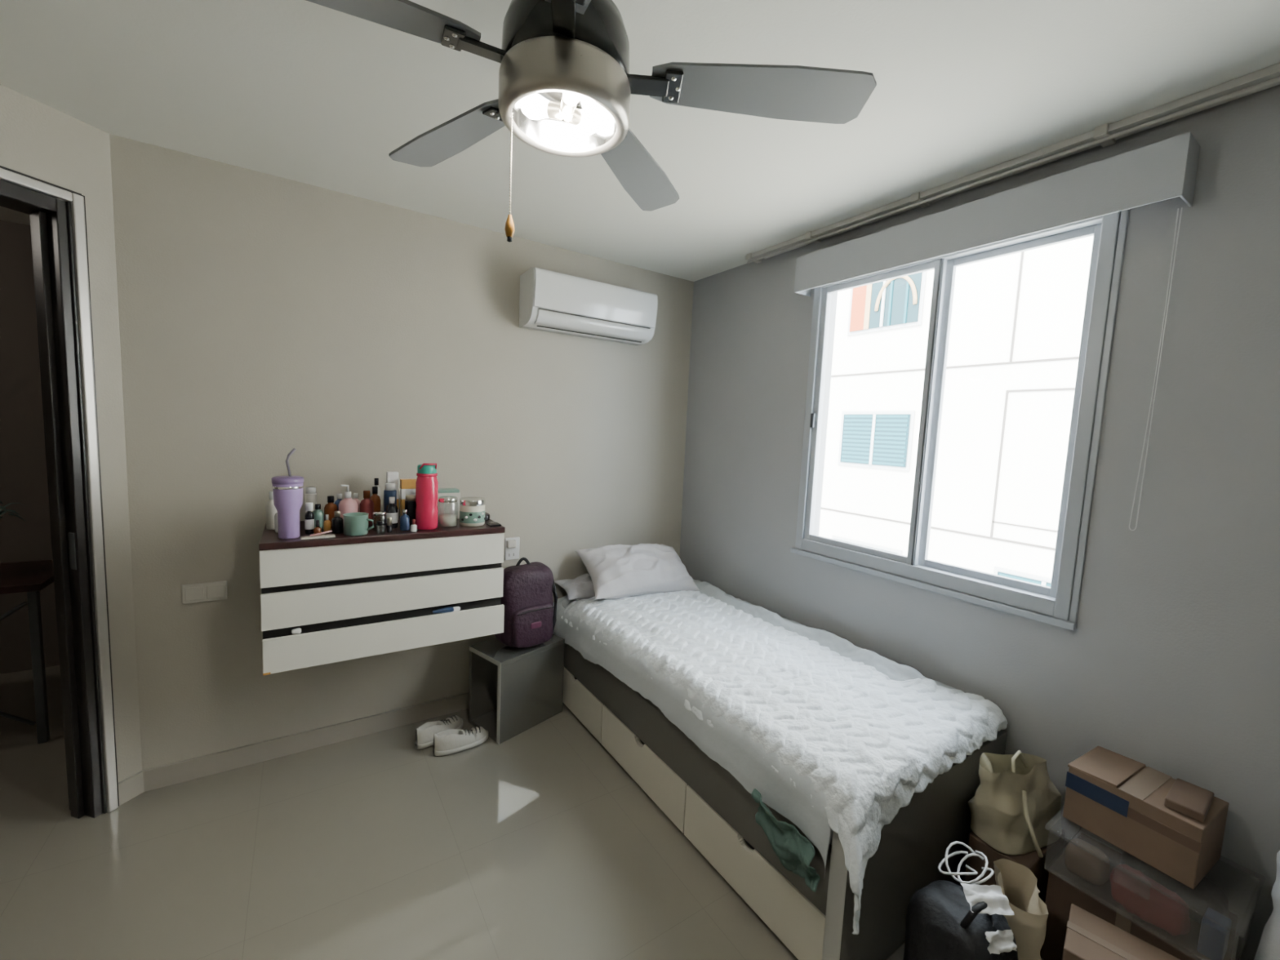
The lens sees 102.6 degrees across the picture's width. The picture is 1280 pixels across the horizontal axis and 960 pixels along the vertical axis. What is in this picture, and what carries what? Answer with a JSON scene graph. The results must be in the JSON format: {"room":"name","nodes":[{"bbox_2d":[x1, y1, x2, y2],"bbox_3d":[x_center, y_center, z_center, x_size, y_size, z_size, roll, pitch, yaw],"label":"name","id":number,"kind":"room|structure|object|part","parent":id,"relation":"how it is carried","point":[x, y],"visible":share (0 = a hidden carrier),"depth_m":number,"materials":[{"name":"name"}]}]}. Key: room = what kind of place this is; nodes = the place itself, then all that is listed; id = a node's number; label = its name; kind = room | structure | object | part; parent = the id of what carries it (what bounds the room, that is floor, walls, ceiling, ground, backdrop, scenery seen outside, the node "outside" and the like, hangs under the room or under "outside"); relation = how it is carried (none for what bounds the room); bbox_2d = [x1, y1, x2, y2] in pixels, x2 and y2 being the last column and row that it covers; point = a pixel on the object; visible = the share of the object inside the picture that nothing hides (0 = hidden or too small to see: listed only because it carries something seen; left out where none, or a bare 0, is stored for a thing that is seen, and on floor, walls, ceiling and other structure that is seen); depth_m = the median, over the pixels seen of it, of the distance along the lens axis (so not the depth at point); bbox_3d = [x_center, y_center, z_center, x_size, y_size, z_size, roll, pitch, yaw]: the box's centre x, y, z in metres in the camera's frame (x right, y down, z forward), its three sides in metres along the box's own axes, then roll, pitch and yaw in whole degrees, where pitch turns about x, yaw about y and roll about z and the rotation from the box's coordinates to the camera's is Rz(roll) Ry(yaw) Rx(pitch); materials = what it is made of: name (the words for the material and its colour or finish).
{"room":"bedroom","nodes":[
{"label":"bedroom","id":0,"kind":"room"},
{"bbox_2d":[0,219,59,674],"bbox_3d":[-4.078,-0.138,2.440,3.075,2.450,0.150,-1,7,-33],"label":"wall","id":1,"kind":"structure","parent":0,"point":[23,464],"depth_m":2.80,"materials":[{"name":"brown paint"}]},
{"bbox_2d":[0,84,142,782],"bbox_3d":[-2.125,0.055,1.321,0.120,2.450,1.290,4,6,14],"label":"wall","id":2,"kind":"structure","parent":0,"point":[39,140],"depth_m":1.82,"materials":[{"name":"paint"}]},
{"bbox_2d":[0,165,119,818],"bbox_3d":[-2.097,0.166,1.436,0.152,2.209,0.867,4,6,14],"label":"door frame","id":3,"kind":"structure","parent":2,"relation":"in","point":[57,214],"depth_m":1.77,"materials":[{"name":"black"}]},
{"bbox_2d":[118,770,144,805],"bbox_3d":[-1.965,1.188,1.980,0.012,0.085,0.083,4,6,14],"label":"baseboard","id":4,"kind":"structure","parent":2,"relation":"attached to","point":[132,786],"depth_m":1.98,"materials":[{"name":"beige tile"}]},
{"bbox_2d":[109,133,693,769],"bbox_3d":[-0.769,-0.022,2.748,2.828,2.450,0.150,-1,7,-33],"label":"wall","id":5,"kind":"structure","parent":0,"point":[263,317],"depth_m":2.23,"materials":[{"name":"paint"}]},
{"bbox_2d":[181,580,227,604],"bbox_3d":[-1.749,0.452,2.061,0.140,0.077,0.014,-1,7,-33],"label":"switch plate","id":6,"kind":"object","parent":5,"relation":"attached to","point":[209,591],"visible":1,"depth_m":2.06,"materials":[{"name":"grey plastic"}]},
{"bbox_2d":[142,692,468,791],"bbox_3d":[-0.860,1.164,2.739,2.628,0.085,0.012,-1,7,-33],"label":"baseboard","id":7,"kind":"structure","parent":5,"relation":"attached to","point":[163,775],"depth_m":2.28,"materials":[{"name":"beige tile"}]},
{"bbox_2d":[258,515,505,675],"bbox_3d":[-1.092,0.434,2.234,0.880,0.482,0.442,-1,7,-33],"label":"dresser","id":8,"kind":"object","parent":5,"relation":"attached to","point":[342,597],"visible":0.96,"depth_m":2.02,"materials":[{"name":"white wood"}]},
{"bbox_2d":[266,491,277,529],"bbox_3d":[-1.454,0.119,2.030,0.044,0.150,0.044,-1,7,-33],"label":"lotion bottle","id":9,"kind":"object","parent":8,"relation":"on","point":[271,510],"visible":0.6,"depth_m":2.01,"materials":[{"name":"grey plastic"}]},
{"bbox_2d":[274,511,278,532],"bbox_3d":[-1.396,0.151,1.989,0.036,0.100,0.036,-1,7,-33],"label":"lotion bottle","id":10,"kind":"object","parent":8,"relation":"on","point":[276,513],"visible":0.12,"depth_m":1.97,"materials":[{"name":"white plastic"}]},
{"bbox_2d":[271,448,303,538],"bbox_3d":[-1.297,0.048,1.890,0.098,0.333,0.098,-1,7,-33],"label":"tumbler","id":11,"kind":"object","parent":8,"relation":"on","point":[287,491],"visible":1,"depth_m":1.87,"materials":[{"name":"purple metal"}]},
{"bbox_2d":[304,502,314,533],"bbox_3d":[-1.278,0.147,1.982,0.031,0.120,0.031,-1,7,-33],"label":"bottle","id":12,"kind":"object","parent":8,"relation":"on","point":[308,517],"visible":0.99,"depth_m":1.97,"materials":[{"name":"black glass"}]},
{"bbox_2d":[305,486,316,512],"bbox_3d":[-1.363,0.109,2.125,0.040,0.160,0.040,-1,7,-33],"label":"bottle","id":13,"kind":"object","parent":8,"relation":"on","point":[310,491],"visible":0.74,"depth_m":2.11,"materials":[{"name":"grey plastic"}]},
{"bbox_2d":[300,530,335,539],"bbox_3d":[-1.204,0.205,1.917,0.110,0.023,0.040,-1,7,-33],"label":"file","id":14,"kind":"object","parent":8,"relation":"on","point":[317,535],"visible":1,"depth_m":1.91,"materials":[{"name":"grey plastic"}]},
{"bbox_2d":[314,520,321,534],"bbox_3d":[-1.225,0.182,1.948,0.024,0.060,0.024,-1,7,-33],"label":"nail polish","id":15,"kind":"object","parent":8,"relation":"on","point":[317,530],"visible":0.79,"depth_m":1.94,"materials":[{"name":"orange glass"}]},
{"bbox_2d":[312,503,324,528],"bbox_3d":[-1.302,0.147,2.074,0.040,0.100,0.040,-1,7,-33],"label":"perfume bottle","id":16,"kind":"object","parent":8,"relation":"on","point":[318,514],"visible":0.76,"depth_m":2.06,"materials":[{"name":"green glass"}]},
{"bbox_2d":[323,514,330,531],"bbox_3d":[-1.230,0.171,2.016,0.024,0.070,0.024,-1,7,-33],"label":"nail polish","id":17,"kind":"object","parent":8,"relation":"on","point":[326,524],"visible":0.84,"depth_m":2.01,"materials":[{"name":"brown"}]},
{"bbox_2d":[324,495,337,528],"bbox_3d":[-1.270,0.130,2.106,0.048,0.130,0.048,-1,7,-33],"label":"perfume bottle","id":18,"kind":"object","parent":8,"relation":"on","point":[330,508],"visible":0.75,"depth_m":2.09,"materials":[{"name":"orange glass"}]},
{"bbox_2d":[331,511,343,533],"bbox_3d":[-1.190,0.165,2.017,0.040,0.085,0.040,-1,7,-33],"label":"perfume bottle","id":19,"kind":"object","parent":8,"relation":"on","point":[337,522],"visible":1,"depth_m":2.00,"materials":[{"name":"black glass"}]},
{"bbox_2d":[334,493,342,511],"bbox_3d":[-1.279,0.123,2.183,0.040,0.130,0.040,-1,7,-33],"label":"bottle","id":20,"kind":"object","parent":8,"relation":"on","point":[337,501],"visible":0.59,"depth_m":2.17,"materials":[{"name":"blue plastic"}]},
{"bbox_2d":[338,484,357,519],"bbox_3d":[-1.202,0.107,2.111,0.068,0.182,0.068,-1,7,-33],"label":"pump bottle","id":21,"kind":"object","parent":8,"relation":"on","point":[348,504],"visible":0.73,"depth_m":2.09,"materials":[{"name":"pink plastic"}]},
{"bbox_2d":[353,493,359,512],"bbox_3d":[-1.229,0.122,2.216,0.036,0.130,0.036,-1,7,-33],"label":"bottle","id":22,"kind":"object","parent":8,"relation":"on","point":[355,495],"visible":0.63,"depth_m":2.21,"materials":[{"name":"pink plastic"}]},
{"bbox_2d":[342,512,373,536],"bbox_3d":[-1.104,0.172,2.009,0.105,0.079,0.089,-1,7,-33],"label":"enamel mug","id":23,"kind":"object","parent":8,"relation":"on","point":[355,524],"visible":1,"depth_m":1.97,"materials":[{"name":"green metal"}]},
{"bbox_2d":[360,490,373,526],"bbox_3d":[-1.155,0.119,2.168,0.052,0.150,0.052,-1,7,-33],"label":"perfume bottle","id":24,"kind":"object","parent":8,"relation":"on","point":[366,505],"visible":0.83,"depth_m":2.15,"materials":[{"name":"red glass"}]},
{"bbox_2d":[369,486,380,524],"bbox_3d":[-1.154,0.108,2.233,0.044,0.160,0.044,-1,7,-33],"label":"perfume bottle","id":25,"kind":"object","parent":8,"relation":"on","point":[375,497],"visible":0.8,"depth_m":2.22,"materials":[{"name":"orange glass"}]},
{"bbox_2d":[373,478,381,519],"bbox_3d":[-1.178,0.086,2.293,0.036,0.190,0.036,-1,7,-33],"label":"bottle","id":26,"kind":"object","parent":8,"relation":"on","point":[375,480],"visible":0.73,"depth_m":2.28,"materials":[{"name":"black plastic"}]},
{"bbox_2d":[373,511,386,515],"bbox_3d":[-1.065,0.167,2.100,0.052,0.075,0.052,-1,7,-33],"label":"glass jar","id":27,"kind":"object","parent":8,"relation":"on","point":[375,513],"visible":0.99,"depth_m":2.08,"materials":[{"name":"silver metal"}]},
{"bbox_2d":[376,520,385,525],"bbox_3d":[-1.029,0.188,2.037,0.032,0.050,0.032,-1,7,-33],"label":"glass jar","id":28,"kind":"object","parent":8,"relation":"on","point":[381,522],"visible":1,"depth_m":2.02,"materials":[{"name":"black"}]},
{"bbox_2d":[386,516,391,532],"bbox_3d":[-1.010,0.181,2.067,0.018,0.060,0.018,-1,7,-33],"label":"lipstick","id":29,"kind":"object","parent":8,"relation":"on","point":[388,519],"visible":1,"depth_m":2.06,"materials":[{"name":"black"}]},
{"bbox_2d":[383,482,396,524],"bbox_3d":[-1.079,0.103,2.216,0.050,0.180,0.050,-1,7,-33],"label":"bottle","id":30,"kind":"object","parent":8,"relation":"on","point":[389,491],"visible":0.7,"depth_m":2.19,"materials":[{"name":"blue plastic"}]},
{"bbox_2d":[386,496,398,528],"bbox_3d":[-1.042,0.136,2.154,0.045,0.130,0.045,-1,7,-33],"label":"lotion bottle","id":31,"kind":"object","parent":8,"relation":"on","point":[392,508],"visible":0.92,"depth_m":2.14,"materials":[{"name":"black plastic"}]},
{"bbox_2d":[386,471,399,511],"bbox_3d":[-1.114,0.072,2.309,0.046,0.220,0.041,-1,7,-33],"label":"box","id":32,"kind":"object","parent":8,"relation":"on","point":[391,477],"visible":0.46,"depth_m":2.29,"materials":[{"name":"white cardboard"}]},
{"bbox_2d":[400,509,409,530],"bbox_3d":[-0.973,0.165,2.119,0.036,0.085,0.036,-1,7,-33],"label":"perfume bottle","id":33,"kind":"object","parent":8,"relation":"on","point":[404,519],"visible":1,"depth_m":2.11,"materials":[{"name":"blue glass"}]},
{"bbox_2d":[400,478,416,516],"bbox_3d":[-1.043,0.091,2.310,0.066,0.190,0.041,-1,7,-33],"label":"box","id":34,"kind":"object","parent":8,"relation":"on","point":[407,486],"visible":0.45,"depth_m":2.28,"materials":[{"name":"brown"}]},
{"bbox_2d":[404,494,416,526],"bbox_3d":[-0.986,0.132,2.221,0.060,0.130,0.060,-1,7,-33],"label":"jar","id":35,"kind":"object","parent":8,"relation":"on","point":[410,500],"visible":0.52,"depth_m":2.19,"materials":[{"name":"black glass"}]},
{"bbox_2d":[410,519,417,531],"bbox_3d":[-0.928,0.186,2.103,0.024,0.050,0.024,-1,7,-33],"label":"nail polish","id":36,"kind":"object","parent":8,"relation":"on","point":[413,527],"visible":1,"depth_m":2.10,"materials":[{"name":"white glass"}]},
{"bbox_2d":[415,463,438,529],"bbox_3d":[-0.900,0.066,2.167,0.088,0.279,0.088,-1,7,-33],"label":"water bottle","id":37,"kind":"object","parent":8,"relation":"on","point":[426,483],"visible":0.98,"depth_m":2.13,"materials":[{"name":"red"}]},
{"bbox_2d":[438,496,457,526],"bbox_3d":[-0.842,0.138,2.244,0.086,0.126,0.086,-1,7,-33],"label":"mason jar","id":38,"kind":"object","parent":8,"relation":"on","point":[444,520],"visible":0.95,"depth_m":2.22,"materials":[{"name":"clear glass"}]},
{"bbox_2d":[437,488,460,519],"bbox_3d":[-0.914,0.112,2.410,0.120,0.140,0.070,-1,7,-33],"label":"pack","id":39,"kind":"object","parent":8,"relation":"on","point":[453,508],"visible":0.43,"depth_m":2.39,"materials":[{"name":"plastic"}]},
{"bbox_2d":[459,497,485,526],"bbox_3d":[-0.750,0.141,2.293,0.111,0.118,0.113,-1,7,-33],"label":"candle jar","id":40,"kind":"object","parent":8,"relation":"on","point":[472,509],"visible":1,"depth_m":2.25,"materials":[{"name":"beige ceramic"}]},
{"bbox_2d":[484,511,489,520],"bbox_3d":[-0.750,0.171,2.418,0.070,0.036,0.120,-1,7,-33],"label":"case","id":41,"kind":"object","parent":8,"relation":"on","point":[486,514],"visible":0.26,"depth_m":2.38,"materials":[{"name":"black"}]},
{"bbox_2d":[486,522,501,526],"bbox_3d":[-0.656,0.200,2.303,0.050,0.008,0.060,-1,7,-33],"label":"notebook","id":42,"kind":"object","parent":8,"relation":"on","point":[491,524],"visible":1,"depth_m":2.29,"materials":[{"name":"black paper"}]},
{"bbox_2d":[504,537,519,559],"bbox_3d":[-0.678,0.369,2.742,0.080,0.120,0.040,-1,7,-33],"label":"wall outlet","id":43,"kind":"object","parent":5,"relation":"attached to","point":[512,546],"visible":1,"depth_m":2.74,"materials":[{"name":"white plastic"}]},
{"bbox_2d":[519,266,657,345],"bbox_3d":[-0.261,-0.915,2.756,0.727,0.268,0.206,-1,7,-33],"label":"air conditioner","id":44,"kind":"object","parent":5,"relation":"attached to","point":[550,301],"visible":1,"depth_m":2.65,"materials":[{"name":"white plastic"}]},
{"bbox_2d":[0,665,1044,959],"bbox_3d":[-1.481,1.387,1.092,5.883,0.100,5.650,-1,7,-33],"label":"floor","id":45,"kind":"structure","parent":0,"point":[537,843],"depth_m":1.74,"materials":[{"name":"tile"}]},
{"bbox_2d":[0,560,53,743],"bbox_3d":[-3.068,0.792,2.229,0.800,0.730,0.500,-1,7,-33],"label":"side table","id":46,"kind":"object","parent":45,"relation":"on","point":[31,577],"visible":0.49,"depth_m":2.25,"materials":[{"name":"brown wood"}]},
{"bbox_2d":[0,501,26,520],"bbox_3d":[-2.890,0.271,2.218,0.318,0.323,0.314,-1,7,-33],"label":"potted plant","id":47,"kind":"object","parent":46,"relation":"on","point":[1,502],"visible":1,"depth_m":2.28,"materials":[{"name":"plant"}]},
{"bbox_2d":[414,715,462,749],"bbox_3d":[-0.958,1.180,2.454,0.100,0.097,0.250,6,6,30],"label":"sneaker","id":48,"kind":"object","parent":45,"relation":"on","point":[424,734],"visible":0.84,"depth_m":2.39,"materials":[{"name":"white fabric"}]},
{"bbox_2d":[433,726,488,755],"bbox_3d":[-0.831,1.191,2.389,0.250,0.097,0.102,-1,7,-33],"label":"sneaker","id":49,"kind":"object","parent":45,"relation":"on","point":[449,741],"visible":1,"depth_m":2.35,"materials":[{"name":"white fabric"}]},
{"bbox_2d":[468,633,564,744],"bbox_3d":[-0.629,1.026,2.631,0.262,0.400,0.396,7,7,39],"label":"nightstand","id":50,"kind":"object","parent":45,"relation":"on","point":[513,691],"visible":0.88,"depth_m":2.56,"materials":[{"name":"grey paint"}]},
{"bbox_2d":[494,557,557,647],"bbox_3d":[-0.568,0.607,2.581,0.312,0.432,0.228,-3,7,-43],"label":"backpack","id":51,"kind":"object","parent":50,"relation":"on","point":[530,617],"visible":0.95,"depth_m":2.50,"materials":[{"name":"purple fabric"}]},
{"bbox_2d":[552,578,1007,959],"bbox_3d":[0.375,0.978,2.366,0.938,0.633,1.915,-1,7,-33],"label":"bed","id":52,"kind":"object","parent":45,"relation":"on","point":[704,778],"visible":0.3,"depth_m":1.66,"materials":[{"name":"grey wood"}]},
{"bbox_2d":[554,573,595,599],"bbox_3d":[-0.173,0.602,2.973,0.621,0.140,0.217,-1,6,-32],"label":"pillow","id":53,"kind":"object","parent":52,"relation":"on","point":[581,587],"visible":0.32,"depth_m":2.82,"materials":[{"name":"grey fabric"}]},
{"bbox_3d":[0.384,0.859,2.388,0.880,0.250,1.835,-1,7,-33],"label":"mattress","id":54,"kind":"part","parent":52,"relation":"part of","materials":[{"name":"grey fabric"}]},
{"bbox_2d":[560,590,1007,934],"bbox_3d":[0.353,0.847,2.231,0.946,0.325,1.830,-2,7,-37],"label":"quilt","id":55,"kind":"object","parent":52,"relation":"on","point":[865,739],"visible":0.94,"depth_m":1.77,"materials":[{"name":"white fabric"}]},
{"bbox_2d":[575,543,699,599],"bbox_3d":[-0.011,0.517,2.943,0.668,0.290,0.320,-1,6,-29],"label":"pillow","id":56,"kind":"object","parent":55,"relation":"on","point":[615,571],"visible":0.98,"depth_m":2.84,"materials":[{"name":"grey fabric"}]},
{"bbox_2d":[751,788,820,892],"bbox_3d":[0.403,1.009,1.434,0.048,0.166,0.241,-1,7,-33],"label":"hanging cloth","id":57,"kind":"object","parent":52,"relation":"hanging from","point":[795,852],"visible":1,"depth_m":1.42,"materials":[{"name":"green fabric"}]},
{"bbox_2d":[902,880,1017,959],"bbox_3d":[0.820,1.225,1.320,0.202,0.395,0.236,-1,7,-33],"label":"backpack","id":58,"kind":"object","parent":45,"relation":"on","point":[941,924],"visible":0.86,"depth_m":1.28,"materials":[{"name":"black fabric"}]},
{"bbox_2d":[937,840,994,884],"bbox_3d":[0.875,1.042,1.379,0.131,0.060,0.111,-1,7,-33],"label":"charging cable","id":59,"kind":"object","parent":58,"relation":"on","point":[985,868],"visible":0.99,"depth_m":1.38,"materials":[{"name":"white plastic"}]},
{"bbox_2d":[960,883,1017,954],"bbox_3d":[0.854,1.065,1.245,0.100,0.088,0.107,3,5,1],"label":"papers","id":60,"kind":"object","parent":58,"relation":"on","point":[1001,941],"visible":1,"depth_m":1.26,"materials":[{"name":"white paper"}]},
{"bbox_2d":[964,829,1065,902],"bbox_3d":[1.197,1.259,1.646,0.290,0.279,0.160,-1,7,-33],"label":"paper bag","id":61,"kind":"object","parent":45,"relation":"on","point":[1039,867],"visible":0.24,"depth_m":1.58,"materials":[{"name":"paper"}]},
{"bbox_2d":[968,750,1062,857],"bbox_3d":[1.190,0.979,1.623,0.328,0.276,0.206,-2,7,-37],"label":"tote","id":62,"kind":"object","parent":61,"relation":"on","point":[1015,806],"visible":1,"depth_m":1.56,"materials":[{"name":"beige fabric"}]},
{"bbox_2d":[993,858,1048,959],"bbox_3d":[1.023,1.245,1.393,0.170,0.340,0.224,7,7,36],"label":"cloth bag","id":63,"kind":"object","parent":45,"relation":"on","point":[1028,924],"visible":0.53,"depth_m":1.35,"materials":[{"name":"beige fabric"}]},
{"bbox_2d":[1062,903,1180,959],"bbox_3d":[1.189,1.300,1.266,0.232,0.272,0.180,8,8,44],"label":"cardboard box","id":64,"kind":"object","parent":45,"relation":"on","point":[1088,936],"visible":1,"depth_m":1.28,"materials":[{"name":"brown cardboard"}]},
{"bbox_2d":[1040,832,1237,959],"bbox_3d":[1.385,1.284,1.442,0.262,0.287,0.330,-1,7,-33],"label":"clear storage bin","id":65,"kind":"object","parent":45,"relation":"on","point":[1064,888],"visible":0.41,"depth_m":1.43,"materials":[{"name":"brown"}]},
{"bbox_2d":[1064,838,1231,959],"bbox_3d":[1.384,1.073,1.403,0.299,0.137,0.376,-1,7,-33],"label":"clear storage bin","id":66,"kind":"object","parent":65,"relation":"on","point":[1144,891],"visible":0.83,"depth_m":1.32,"materials":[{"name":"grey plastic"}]},
{"bbox_2d":[1062,746,1229,888],"bbox_3d":[1.399,0.908,1.430,0.213,0.185,0.275,-1,6,-29],"label":"box","id":67,"kind":"object","parent":66,"relation":"on","point":[1176,827],"visible":1,"depth_m":1.36,"materials":[{"name":"cardboard"}]},
{"bbox_2d":[1253,850,1279,959],"bbox_3d":[1.570,1.085,1.114,0.296,0.739,0.283,-1,7,-33],"label":"plastic shopping bag","id":68,"kind":"object","parent":45,"relation":"on","point":[1268,948],"visible":1,"depth_m":1.16,"materials":[{"name":"grey plastic"}]},
{"bbox_2d":[0,0,1279,281],"bbox_3d":[-1.369,-1.159,0.849,5.883,0.120,5.650,-1,7,-33],"label":"ceiling","id":69,"kind":"structure","parent":0,"point":[304,91],"depth_m":1.47,"materials":[{"name":"white paint"}]},
{"bbox_2d":[306,0,876,211],"bbox_3d":[-0.171,-0.874,0.979,1.139,0.366,1.136,-1,7,-33],"label":"ceiling fan","id":70,"kind":"object","parent":69,"relation":"hanging from","point":[566,83],"depth_m":0.99,"materials":[{"name":"grey metal"}]},
{"bbox_2d":[504,112,514,242],"bbox_3d":[-0.251,-0.589,0.996,0.019,0.245,0.019,-1,7,-33],"label":"pull chain","id":71,"kind":"object","parent":70,"relation":"hanging from","point":[509,225],"visible":1,"depth_m":1.00,"materials":[{"name":"gold"}]},
{"bbox_2d":[745,62,1279,263],"bbox_3d":[1.224,-1.054,1.780,0.085,0.040,2.330,-1,7,-33],"label":"track","id":72,"kind":"object","parent":69,"relation":"attached to","point":[1105,135],"visible":1,"depth_m":1.60,"materials":[{"name":"grey metal"}]},
{"bbox_2d":[679,84,1279,959],"bbox_3d":[1.412,0.165,1.785,0.150,2.450,3.880,-1,7,-33],"label":"wall","id":73,"kind":"structure","parent":0,"point":[1170,664],"depth_m":1.52,"materials":[{"name":"paint"}]},
{"bbox_2d":[790,208,1129,630],"bbox_3d":[1.144,-0.237,2.083,0.097,1.330,1.147,-1,7,-33],"label":"window","id":74,"kind":"structure","parent":73,"relation":"in","point":[1058,604],"depth_m":1.89,"materials":[{"name":"silver metal"}]},
{"bbox_2d":[794,131,1199,296],"bbox_3d":[1.139,-0.906,1.926,0.113,0.160,1.295,-1,7,-33],"label":"blind valance","id":75,"kind":"object","parent":73,"relation":"attached to","point":[1166,169],"visible":1,"depth_m":1.66,"materials":[{"name":"grey fabric"}]},
{"bbox_2d":[1128,207,1182,530],"bbox_3d":[1.481,-0.304,1.476,0.003,0.913,0.021,-1,7,-33],"label":"blind cord","id":76,"kind":"object","parent":75,"relation":"hanging from","point":[1181,207],"visible":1,"depth_m":1.47,"materials":[{"name":"white plastic"}]},
{"label":"outside","id":77,"kind":"structure","parent":0,"visible":0},
{"bbox_3d":[1.241,5.354,8.714,6.517,0.200,32.000,-1,7,-33],"label":"ground","id":78,"kind":"structure","parent":77,"visible":0},
{"bbox_2d":[818,235,1093,586],"bbox_3d":[4.572,-0.026,10.246,1.097,15.500,32.000,-1,7,-33],"label":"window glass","id":79,"kind":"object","parent":78,"relation":"on","point":[1017,318],"visible":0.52,"depth_m":8.25,"materials":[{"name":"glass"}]}
]}

